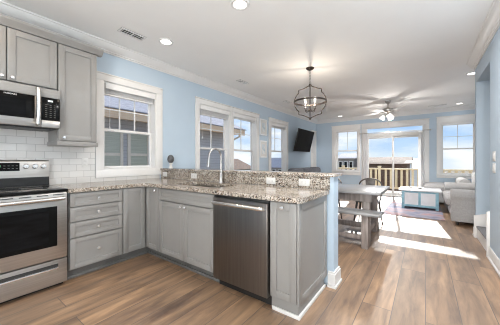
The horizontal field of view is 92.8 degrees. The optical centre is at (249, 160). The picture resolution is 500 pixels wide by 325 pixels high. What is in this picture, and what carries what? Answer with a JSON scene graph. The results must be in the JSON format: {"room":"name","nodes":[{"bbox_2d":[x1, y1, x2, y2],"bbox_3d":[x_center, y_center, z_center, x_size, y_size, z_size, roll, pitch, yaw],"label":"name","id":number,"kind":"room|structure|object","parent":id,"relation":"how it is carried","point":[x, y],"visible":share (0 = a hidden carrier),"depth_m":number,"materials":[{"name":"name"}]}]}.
{"room":"kitchen","nodes":[
{"label":"kitchen","id":0,"kind":"room"},
{"bbox_2d":[97,53,316,177],"bbox_3d":[-0.662,-0.183,5.041,0.160,2.750,10.900,0,0,36],"label":"wall","id":1,"kind":"structure","parent":0,"point":[179,94],"depth_m":4.21,"materials":[{"name":"blue paint"}]},
{"bbox_2d":[0,25,56,90],"bbox_3d":[-2.361,-0.974,2.278,0.365,0.521,0.757,0,0,36],"label":"upper cabinet","id":2,"kind":"object","parent":1,"relation":"attached to","point":[27,59],"visible":1,"depth_m":2.31,"materials":[{"name":"grey paint"}]},
{"bbox_2d":[0,80,59,131],"bbox_3d":[-2.311,-0.511,2.238,0.470,0.397,0.757,0,0,36],"label":"microwave","id":3,"kind":"object","parent":2,"relation":"attached to","point":[22,106],"visible":1,"depth_m":2.26,"materials":[{"name":"silver plastic"}]},
{"bbox_2d":[0,14,103,57],"bbox_3d":[-2.226,-1.270,2.444,0.386,0.071,1.184,0,0,36],"label":"crown molding","id":4,"kind":"structure","parent":2,"relation":"attached to","point":[6,21],"depth_m":2.41,"materials":[{"name":"grey paint"}]},
{"bbox_2d":[47,44,97,147],"bbox_3d":[-2.022,-0.697,2.731,0.356,1.074,0.389,0,0,36],"label":"upper cabinet","id":5,"kind":"object","parent":1,"relation":"attached to","point":[76,69],"visible":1,"depth_m":2.64,"materials":[{"name":"grey paint"}]},
{"bbox_2d":[0,128,159,184],"bbox_3d":[-2.107,0.042,2.926,0.009,0.900,2.218,0,0,36],"label":"tile backsplash","id":6,"kind":"structure","parent":1,"relation":"attached to","point":[65,163],"depth_m":2.73,"materials":[{"name":"white tile"}]},
{"bbox_2d":[82,158,87,166],"bbox_3d":[-2.059,0.027,2.976,0.008,0.115,0.070,0,0,36],"label":"outlet plate","id":7,"kind":"object","parent":6,"relation":"attached to","point":[84,160],"visible":1,"depth_m":2.97,"materials":[{"name":"white plastic"}]},
{"bbox_2d":[95,71,162,177],"bbox_3d":[-1.767,-0.466,3.508,0.190,1.385,0.970,0,0,36],"label":"window","id":8,"kind":"structure","parent":1,"relation":"in","point":[155,111],"depth_m":3.48,"materials":[{"name":"white paint"}]},
{"bbox_2d":[105,83,154,128],"bbox_3d":[-1.738,-0.728,3.478,0.096,0.610,0.726,0,0,36],"label":"window blind","id":9,"kind":"object","parent":8,"relation":"attached to","point":[111,90],"visible":0.9,"depth_m":3.42,"materials":[{"name":"white plastic"}]},
{"bbox_2d":[0,0,317,123],"bbox_3d":[-0.555,-1.428,4.963,0.105,0.260,10.900,0,0,36],"label":"trim","id":10,"kind":"structure","parent":1,"relation":"attached to","point":[7,9],"depth_m":3.37,"materials":[{"name":"white paint"}]},
{"bbox_2d":[195,96,232,169],"bbox_3d":[-0.758,-0.305,4.867,0.210,1.755,1.065,0,0,36],"label":"window","id":11,"kind":"structure","parent":1,"relation":"in","point":[227,124],"depth_m":4.93,"materials":[{"name":"white paint"}]},
{"bbox_2d":[200,105,229,137],"bbox_3d":[-0.725,-0.738,4.871,0.084,0.630,0.836,0,0,36],"label":"window blind","id":12,"kind":"object","parent":11,"relation":"attached to","point":[204,110],"visible":0.81,"depth_m":4.83,"materials":[{"name":"white plastic"}]},
{"bbox_2d":[232,107,259,169],"bbox_3d":[-0.136,-0.305,5.716,0.210,1.755,1.100,0,0,36],"label":"window","id":13,"kind":"structure","parent":1,"relation":"in","point":[254,127],"depth_m":6.01,"materials":[{"name":"white paint"}]},
{"bbox_2d":[234,113,255,122],"bbox_3d":[-0.134,-0.773,5.677,0.084,0.560,0.856,0,0,36],"label":"window blind","id":14,"kind":"object","parent":13,"relation":"attached to","point":[236,116],"visible":0.77,"depth_m":5.64,"materials":[{"name":"white plastic"}]},
{"bbox_2d":[260,140,266,157],"bbox_3d":[0.354,-0.295,6.265,0.029,0.445,0.325,0,0,36],"label":"framed print","id":15,"kind":"object","parent":1,"relation":"attached to","point":[263,144],"visible":1,"depth_m":6.26,"materials":[{"name":"grey wood"}]},
{"bbox_2d":[260,118,266,135],"bbox_3d":[0.354,-0.868,6.265,0.029,0.430,0.325,0,0,36],"label":"framed print","id":16,"kind":"object","parent":1,"relation":"attached to","point":[263,123],"visible":1,"depth_m":6.26,"materials":[{"name":"grey wood"}]},
{"bbox_2d":[268,117,288,170],"bbox_3d":[0.795,-0.303,6.987,0.210,1.750,1.170,0,0,36],"label":"window","id":17,"kind":"structure","parent":1,"relation":"in","point":[284,133],"depth_m":7.31,"materials":[{"name":"white paint"}]},
{"bbox_2d":[271,122,285,129],"bbox_3d":[0.818,-0.763,6.976,0.084,0.580,0.866,0,0,36],"label":"window blind","id":18,"kind":"object","parent":17,"relation":"attached to","point":[273,125],"visible":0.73,"depth_m":6.93,"materials":[{"name":"white plastic"}]},
{"bbox_2d":[293,128,313,151],"bbox_3d":[1.761,-0.644,7.940,0.320,0.714,1.270,0,0,36],"label":"television","id":19,"kind":"object","parent":1,"relation":"attached to","point":[304,138],"visible":1,"depth_m":7.81,"materials":[{"name":"black plastic"}]},
{"bbox_2d":[311,130,316,166],"bbox_3d":[2.382,-0.283,9.152,0.210,1.710,0.560,0,0,36],"label":"window","id":20,"kind":"structure","parent":1,"relation":"in","point":[313,146],"depth_m":9.26,"materials":[{"name":"white paint"}]},
{"bbox_2d":[1,0,492,119],"bbox_3d":[1.922,-1.618,3.154,6.560,0.120,11.210,0,0,36],"label":"ceiling","id":21,"kind":"structure","parent":0,"point":[363,55],"depth_m":3.15,"materials":[{"name":"white paint"}]},
{"bbox_2d":[117,27,146,40],"bbox_3d":[-1.450,-1.552,2.935,0.130,0.012,0.300,0,0,36],"label":"ceiling vent","id":22,"kind":"object","parent":21,"relation":"in","point":[122,30],"visible":1,"depth_m":2.92,"materials":[{"name":"grey metal"}]},
{"bbox_2d":[158,38,173,45],"bbox_3d":[-1.101,-1.552,3.122,0.188,0.012,0.188,0,0,36],"label":"recessed light","id":23,"kind":"object","parent":21,"relation":"in","point":[164,41],"visible":1,"depth_m":3.11,"materials":[{"name":"white paint"}]},
{"bbox_2d":[231,0,248,10],"bbox_3d":[-0.100,-1.552,2.373,0.188,0.012,0.188,0,0,36],"label":"recessed light","id":24,"kind":"object","parent":21,"relation":"in","point":[239,5],"visible":1,"depth_m":2.37,"materials":[{"name":"white paint"}]},
{"bbox_2d":[236,79,248,84],"bbox_3d":[-0.148,-1.552,4.727,0.120,0.012,0.280,0,0,36],"label":"ceiling vent","id":25,"kind":"object","parent":21,"relation":"in","point":[240,80],"visible":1,"depth_m":4.73,"materials":[{"name":"grey metal"}]},
{"bbox_2d":[294,66,326,119],"bbox_3d":[1.012,-1.118,4.017,0.544,0.880,0.544,0,0,36],"label":"orb chandelier","id":26,"kind":"object","parent":21,"relation":"hanging from","point":[310,68],"visible":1,"depth_m":3.96,"materials":[{"name":"brown metal"}]},
{"bbox_2d":[363,100,416,124],"bbox_3d":[3.640,-1.242,6.287,1.273,0.630,1.226,0,0,36],"label":"ceiling fan","id":27,"kind":"object","parent":21,"relation":"hanging from","point":[387,111],"visible":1,"depth_m":6.18,"materials":[{"name":"silver metal"}]},
{"bbox_2d":[465,72,474,75],"bbox_3d":[3.973,-1.552,4.260,0.188,0.012,0.188,0,0,36],"label":"recessed light","id":28,"kind":"object","parent":21,"relation":"in","point":[469,73],"visible":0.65,"depth_m":4.28,"materials":[{"name":"white paint"}]},
{"bbox_2d":[0,196,499,324],"bbox_3d":[1.922,1.252,3.154,6.560,0.120,11.210,0,0,36],"label":"floor","id":29,"kind":"structure","parent":0,"point":[413,271],"depth_m":2.15,"materials":[{"name":"brown wood"}]},
{"bbox_2d":[0,160,67,303],"bbox_3d":[-2.216,0.594,2.161,0.715,1.196,0.762,0,0,36],"label":"electric range","id":30,"kind":"object","parent":29,"relation":"on","point":[33,212],"visible":1,"depth_m":2.13,"materials":[{"name":"silver metal"}]},
{"bbox_2d":[0,185,67,196],"bbox_3d":[-2.208,0.284,2.155,0.569,0.028,0.762,0,0,36],"label":"cooktop","id":31,"kind":"object","parent":30,"relation":"in","point":[5,190],"depth_m":2.21,"materials":[{"name":"black glass"}]},
{"bbox_2d":[66,188,121,279],"bbox_3d":[-1.855,0.755,2.712,0.646,0.874,0.510,0,0,36],"label":"base cabinet","id":32,"kind":"object","parent":29,"relation":"on","point":[94,218],"visible":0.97,"depth_m":2.50,"materials":[{"name":"grey paint"}]},
{"bbox_2d":[119,186,164,261],"bbox_3d":[-1.336,0.755,3.207,0.898,0.874,0.897,0,0,36],"label":"base cabinet","id":33,"kind":"object","parent":29,"relation":"on","point":[140,205],"visible":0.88,"depth_m":2.88,"materials":[{"name":"grey paint"}]},
{"bbox_2d":[52,178,328,203],"bbox_3d":[-0.767,0.297,2.460,2.702,0.038,1.424,0,0,36],"label":"countertop","id":34,"kind":"structure","parent":33,"relation":"on","point":[294,195],"depth_m":2.44,"materials":[{"name":"stone"}]},
{"bbox_2d":[191,185,219,187],"bbox_3d":[-0.530,0.413,2.769,0.772,0.193,0.392,0,0,36],"label":"sink","id":35,"kind":"object","parent":34,"relation":"in","point":[191,185],"visible":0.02,"depth_m":3.02,"materials":[{"name":"silver metal"}]},
{"bbox_2d":[207,148,223,182],"bbox_3d":[-0.400,0.064,2.871,0.110,0.427,0.252,0,0,36],"label":"faucet","id":36,"kind":"object","parent":34,"relation":"on","point":[221,176],"visible":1,"depth_m":2.94,"materials":[{"name":"silver metal"}]},
{"bbox_2d":[159,188,219,282],"bbox_3d":[-0.532,0.755,2.770,0.910,0.874,0.651,0,0,36],"label":"base cabinet","id":37,"kind":"object","parent":29,"relation":"on","point":[185,217],"visible":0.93,"depth_m":2.51,"materials":[{"name":"grey paint"}]},
{"bbox_2d":[211,194,271,304],"bbox_3d":[0.062,0.758,2.290,0.607,0.868,0.683,0,0,36],"label":"dishwasher","id":38,"kind":"object","parent":29,"relation":"on","point":[241,226],"visible":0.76,"depth_m":2.02,"materials":[{"name":"silver metal"}]},
{"bbox_2d":[270,195,326,320],"bbox_3d":[0.434,0.755,2.063,0.251,0.874,0.653,0,0,36],"label":"base cabinet","id":39,"kind":"object","parent":29,"relation":"on","point":[298,232],"visible":0.87,"depth_m":1.86,"materials":[{"name":"grey paint"}]},
{"bbox_2d":[288,167,320,171],"bbox_3d":[1.825,0.707,7.403,0.940,0.970,2.550,0,0,36],"label":"sofa","id":40,"kind":"object","parent":29,"relation":"on","point":[306,169],"visible":0.14,"depth_m":7.26,"materials":[{"name":"grey fabric"}]},
{"bbox_2d":[288,168,303,171],"bbox_3d":[1.322,0.487,6.885,0.260,0.530,0.690,0,0,36],"label":"cushion","id":41,"kind":"object","parent":40,"relation":"on","point":[291,169],"depth_m":6.71,"materials":[{"name":"grey fabric"}]},
{"bbox_2d":[302,167,312,171],"bbox_3d":[1.744,0.487,7.460,0.260,0.530,0.690,0,0,36],"label":"cushion","id":42,"kind":"object","parent":40,"relation":"on","point":[307,169],"depth_m":7.34,"materials":[{"name":"grey fabric"}]},
{"bbox_2d":[310,167,320,171],"bbox_3d":[2.165,0.487,8.036,0.260,0.530,0.690,0,0,36],"label":"cushion","id":43,"kind":"object","parent":40,"relation":"on","point":[315,169],"depth_m":7.87,"materials":[{"name":"grey fabric"}]},
{"bbox_2d":[338,178,341,218],"bbox_3d":[1.576,0.764,4.796,0.434,0.860,0.495,0,0,36],"label":"metal chair","id":44,"kind":"object","parent":29,"relation":"on","point":[338,178],"visible":0.06,"depth_m":4.83,"materials":[{"name":"grey metal"}]},
{"bbox_2d":[338,207,383,249],"bbox_3d":[1.035,0.947,3.686,1.780,0.490,0.280,0,0,36],"label":"bench","id":45,"kind":"object","parent":29,"relation":"on","point":[365,236],"visible":0.44,"depth_m":3.22,"materials":[{"name":"grey wood"}]},
{"bbox_2d":[338,183,389,231],"bbox_3d":[1.312,0.814,4.165,1.860,0.757,1.020,0,0,36],"label":"dining table","id":46,"kind":"object","parent":29,"relation":"on","point":[368,194],"visible":0.28,"depth_m":3.61,"materials":[{"name":"grey wood"}]},
{"bbox_2d":[353,178,382,229],"bbox_3d":[2.165,0.764,4.365,0.434,0.860,0.495,0,0,36],"label":"metal chair","id":47,"kind":"object","parent":29,"relation":"on","point":[369,181],"visible":0.36,"depth_m":4.48,"materials":[{"name":"grey metal"}]},
{"bbox_2d":[383,201,444,220],"bbox_3d":[3.963,1.185,5.786,1.100,0.011,1.930,0,0,36],"label":"area rug","id":48,"kind":"object","parent":29,"relation":"on","point":[394,208],"visible":0.76,"depth_m":5.50,"materials":[{"name":"fabric"}]},
{"bbox_2d":[399,186,441,210],"bbox_3d":[4.283,0.948,6.011,0.850,0.462,0.770,0,0,36],"label":"coffee table","id":49,"kind":"object","parent":48,"relation":"on","point":[424,197],"visible":1,"depth_m":5.75,"materials":[{"name":"white paint"}]},
{"bbox_2d":[423,177,471,202],"bbox_3d":[5.565,0.833,6.466,1.400,0.719,0.960,0,0,36],"label":"chaise lounge","id":50,"kind":"object","parent":29,"relation":"on","point":[440,185],"visible":0.19,"depth_m":6.32,"materials":[{"name":"grey fabric"}]},
{"bbox_2d":[423,182,443,190],"bbox_3d":[5.295,0.745,6.664,0.730,0.245,0.960,0,0,36],"label":"seat cushion","id":51,"kind":"object","parent":50,"relation":"on","point":[440,185],"depth_m":6.42,"materials":[{"name":"grey fabric"}]},
{"bbox_2d":[471,172,474,182],"bbox_3d":[5.960,0.473,6.163,0.340,0.319,0.141,0,0,31],"label":"throw pillow","id":52,"kind":"object","parent":50,"relation":"on","point":[473,173],"visible":0.23,"depth_m":6.20,"materials":[{"name":"white fabric"}]},
{"bbox_2d":[442,182,474,224],"bbox_3d":[4.670,0.742,4.915,1.050,0.900,1.996,0,0,36],"label":"sofa","id":53,"kind":"object","parent":29,"relation":"on","point":[459,198],"visible":0.35,"depth_m":4.35,"materials":[{"name":"grey fabric"}]},
{"bbox_2d":[442,190,449,198],"bbox_3d":[4.790,0.790,5.282,0.810,0.195,0.725,0,0,36],"label":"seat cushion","id":54,"kind":"object","parent":53,"relation":"on","point":[446,191],"depth_m":5.42,"materials":[{"name":"grey fabric"}]},
{"bbox_2d":[444,194,449,204],"bbox_3d":[4.356,0.790,4.690,0.810,0.195,0.725,0,0,36],"label":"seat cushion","id":55,"kind":"object","parent":53,"relation":"on","point":[446,196],"depth_m":4.70,"materials":[{"name":"grey fabric"}]},
{"bbox_2d":[474,211,489,256],"bbox_3d":[3.632,0.542,3.001,1.080,1.299,0.953,0,0,36],"label":"staircase","id":56,"kind":"structure","parent":29,"relation":"on","point":[482,221],"depth_m":3.42,"materials":[{"name":"white paint"}]},
{"bbox_2d":[172,177,337,284],"bbox_3d":[-0.278,0.674,3.108,2.745,1.036,0.145,0,0,36],"label":"wall","id":57,"kind":"structure","parent":0,"point":[332,197],"depth_m":2.26,"materials":[{"name":"blue paint"}]},
{"bbox_2d":[161,170,329,189],"bbox_3d":[-0.337,0.218,3.047,2.702,0.120,0.022,0,0,36],"label":"backsplash","id":58,"kind":"structure","parent":57,"relation":"attached to","point":[257,179],"depth_m":2.75,"materials":[{"name":"beige stone"}]},
{"bbox_2d":[191,173,196,178],"bbox_3d":[-0.792,0.219,3.361,0.115,0.070,0.008,0,0,36],"label":"outlet plate","id":59,"kind":"object","parent":58,"relation":"attached to","point":[193,175],"visible":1,"depth_m":3.36,"materials":[{"name":"white plastic"}]},
{"bbox_2d":[266,177,274,183],"bbox_3d":[0.228,0.224,2.613,0.115,0.070,0.008,0,0,36],"label":"outlet plate","id":60,"kind":"object","parent":58,"relation":"attached to","point":[268,180],"visible":1,"depth_m":2.61,"materials":[{"name":"white plastic"}]},
{"bbox_2d":[299,179,309,185],"bbox_3d":[0.541,0.220,2.384,0.115,0.070,0.008,0,0,36],"label":"outlet plate","id":61,"kind":"object","parent":58,"relation":"attached to","point":[302,182],"visible":1,"depth_m":2.38,"materials":[{"name":"white plastic"}]},
{"bbox_2d":[160,168,341,176],"bbox_3d":[-0.262,0.141,3.112,2.764,0.030,0.260,0,0,36],"label":"bar","id":62,"kind":"object","parent":57,"relation":"on","point":[292,173],"visible":0.97,"depth_m":2.70,"materials":[{"name":"stone"}]},
{"bbox_2d":[167,155,173,167],"bbox_3d":[-1.278,0.017,3.838,0.104,0.216,0.104,0,0,36],"label":"gadget","id":63,"kind":"object","parent":62,"relation":"on","point":[170,159],"visible":0.96,"depth_m":3.81,"materials":[{"name":"white plastic"}]},
{"bbox_2d":[327,266,341,289],"bbox_3d":[-0.254,1.119,3.090,2.745,0.145,0.205,0,0,36],"label":"baseboard","id":64,"kind":"structure","parent":57,"relation":"attached to","point":[334,278],"depth_m":2.24,"materials":[{"name":"white paint"}]},
{"bbox_2d":[317,109,474,196],"bbox_3d":[4.624,-0.183,8.024,5.160,2.750,0.160,0,0,36],"label":"wall","id":65,"kind":"structure","parent":0,"point":[324,130],"depth_m":8.37,"materials":[{"name":"blue paint"}]},
{"bbox_2d":[331,124,360,174],"bbox_3d":[3.546,-0.378,8.782,1.035,1.820,0.210,0,0,36],"label":"window","id":66,"kind":"structure","parent":65,"relation":"in","point":[357,127],"depth_m":8.79,"materials":[{"name":"white paint"}]},
{"bbox_2d":[336,130,356,144],"bbox_3d":[3.554,-0.833,8.746,0.726,0.510,0.084,0,0,36],"label":"window blind","id":67,"kind":"object","parent":66,"relation":"attached to","point":[338,132],"visible":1,"depth_m":8.83,"materials":[{"name":"white plastic"}]},
{"bbox_2d":[361,118,429,196],"bbox_3d":[4.750,-0.048,7.905,1.945,2.480,0.202,0,0,36],"label":"door","id":68,"kind":"structure","parent":65,"relation":"in","point":[424,123],"depth_m":7.83,"materials":[{"name":"white paint"}]},
{"bbox_2d":[359,129,430,133],"bbox_3d":[4.673,-0.933,7.804,2.022,0.052,0.086,0,0,36],"label":"curtain rod","id":69,"kind":"object","parent":68,"relation":"attached to","point":[426,129],"visible":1,"depth_m":7.73,"materials":[{"name":"silver metal"}]},
{"bbox_2d":[363,134,367,184],"bbox_3d":[4.012,0.130,8.268,0.165,2.085,0.022,0,0,36],"label":"curtain","id":70,"kind":"object","parent":69,"relation":"hanging from","point":[365,136],"visible":0.73,"depth_m":8.26,"materials":[{"name":"white fabric"}]},
{"bbox_2d":[418,131,423,187],"bbox_3d":[5.278,0.130,7.339,0.155,2.085,0.022,0,0,36],"label":"curtain","id":71,"kind":"object","parent":69,"relation":"hanging from","point":[420,133],"visible":0.77,"depth_m":7.36,"materials":[{"name":"white fabric"}]},
{"bbox_2d":[317,104,474,123],"bbox_3d":[4.550,-1.496,7.914,4.850,0.125,0.105,0,0,36],"label":"trim","id":72,"kind":"structure","parent":65,"relation":"attached to","point":[464,107],"depth_m":7.58,"materials":[{"name":"white paint"}]},
{"bbox_2d":[436,114,474,178],"bbox_3d":[6.057,-0.393,6.942,1.010,1.830,0.210,0,0,36],"label":"window","id":73,"kind":"structure","parent":65,"relation":"in","point":[441,120],"depth_m":7.02,"materials":[{"name":"white paint"}]},
{"bbox_2d":[442,122,474,125],"bbox_3d":[6.042,-0.833,6.922,0.726,0.510,0.084,0,0,36],"label":"window blind","id":74,"kind":"object","parent":73,"relation":"attached to","point":[462,123],"visible":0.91,"depth_m":6.89,"materials":[{"name":"white plastic"}]},
{"bbox_2d":[475,26,499,258],"bbox_3d":[2.499,-0.183,0.270,2.420,2.750,6.940,0,0,36],"label":"wall","id":75,"kind":"structure","parent":0,"point":[487,72],"depth_m":3.32,"materials":[{"name":"blue paint"}]},
{"bbox_2d":[466,0,499,69],"bbox_3d":[1.822,-1.496,0.831,0.875,0.125,7.045,0,0,36],"label":"trim","id":76,"kind":"structure","parent":75,"relation":"attached to","point":[491,24],"depth_m":2.82,"materials":[{"name":"white paint"}]},
{"bbox_2d":[472,227,499,276],"bbox_3d":[1.831,1.125,0.777,0.798,0.135,6.968,0,0,36],"label":"baseboard","id":77,"kind":"structure","parent":75,"relation":"attached to","point":[494,260],"depth_m":2.66,"materials":[{"name":"white paint"}]},
{"bbox_2d":[492,163,495,172],"bbox_3d":[2.799,0.087,2.735,0.010,0.114,0.120,0,0,36],"label":"light switch","id":78,"kind":"object","parent":75,"relation":"attached to","point":[494,164],"visible":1,"depth_m":2.70,"materials":[{"name":"white plastic"}]},
{"bbox_2d":[492,151,495,160],"bbox_3d":[2.799,-0.046,2.735,0.010,0.114,0.120,0,0,36],"label":"light switch","id":79,"kind":"object","parent":75,"relation":"attached to","point":[494,152],"visible":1,"depth_m":2.70,"materials":[{"name":"white plastic"}]},
{"label":"outside","id":80,"kind":"structure","parent":0,"visible":0},
{"bbox_3d":[5.546,1.352,8.978,7.200,0.120,2.450,0,0,36],"label":"deck","id":81,"kind":"object","parent":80,"visible":0},
{"bbox_2d":[338,166,472,188],"bbox_3d":[5.837,0.767,10.135,6.240,1.050,0.140,0,0,36],"label":"deck railing","id":82,"kind":"object","parent":81,"relation":"on","point":[379,168],"visible":0.29,"depth_m":9.92,"materials":[{"name":"yellow wood"}]},
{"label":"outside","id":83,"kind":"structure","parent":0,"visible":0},
{"bbox_2d":[445,171,472,172],"bbox_3d":[33.661,4.692,51.734,120.000,0.200,200.000,0,0,36],"label":"ground","id":84,"kind":"structure","parent":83,"point":[445,171],"depth_m":94.48,"materials":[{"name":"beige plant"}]},
{"bbox_2d":[105,96,245,168],"bbox_3d":[-7.423,0.867,7.641,6.460,7.450,15.700,0,0,36],"label":"house","id":85,"kind":"structure","parent":84,"relation":"on","point":[121,149],"depth_m":8.06,"materials":[{"name":"grey"}]},
{"bbox_2d":[234,159,250,169],"bbox_3d":[-5.045,2.142,42.907,8.800,4.900,8.800,0,0,36],"label":"house","id":86,"kind":"structure","parent":84,"relation":"on","point":[238,164],"depth_m":42.67,"materials":[{"name":"brown"}]},
{"bbox_2d":[271,158,280,170],"bbox_3d":[6.834,1.992,54.039,6.800,5.200,8.800,0,0,36],"label":"house","id":87,"kind":"structure","parent":84,"relation":"on","point":[275,162],"depth_m":51.09,"materials":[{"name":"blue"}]},
{"bbox_2d":[338,153,356,169],"bbox_3d":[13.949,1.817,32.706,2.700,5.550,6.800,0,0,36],"label":"house","id":88,"kind":"structure","parent":84,"relation":"on","point":[349,160],"depth_m":30.46,"materials":[{"name":"grey"}]},
{"bbox_2d":[369,157,412,190],"bbox_3d":[17.692,2.092,30.582,5.250,5.000,7.800,0,0,36],"label":"house","id":89,"kind":"structure","parent":84,"relation":"on","point":[385,162],"depth_m":27.85,"materials":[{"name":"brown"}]},
{"bbox_2d":[405,161,417,186],"bbox_3d":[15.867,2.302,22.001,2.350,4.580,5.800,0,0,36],"label":"house","id":90,"kind":"structure","parent":84,"relation":"on","point":[413,164],"depth_m":20.27,"materials":[{"name":"white"}]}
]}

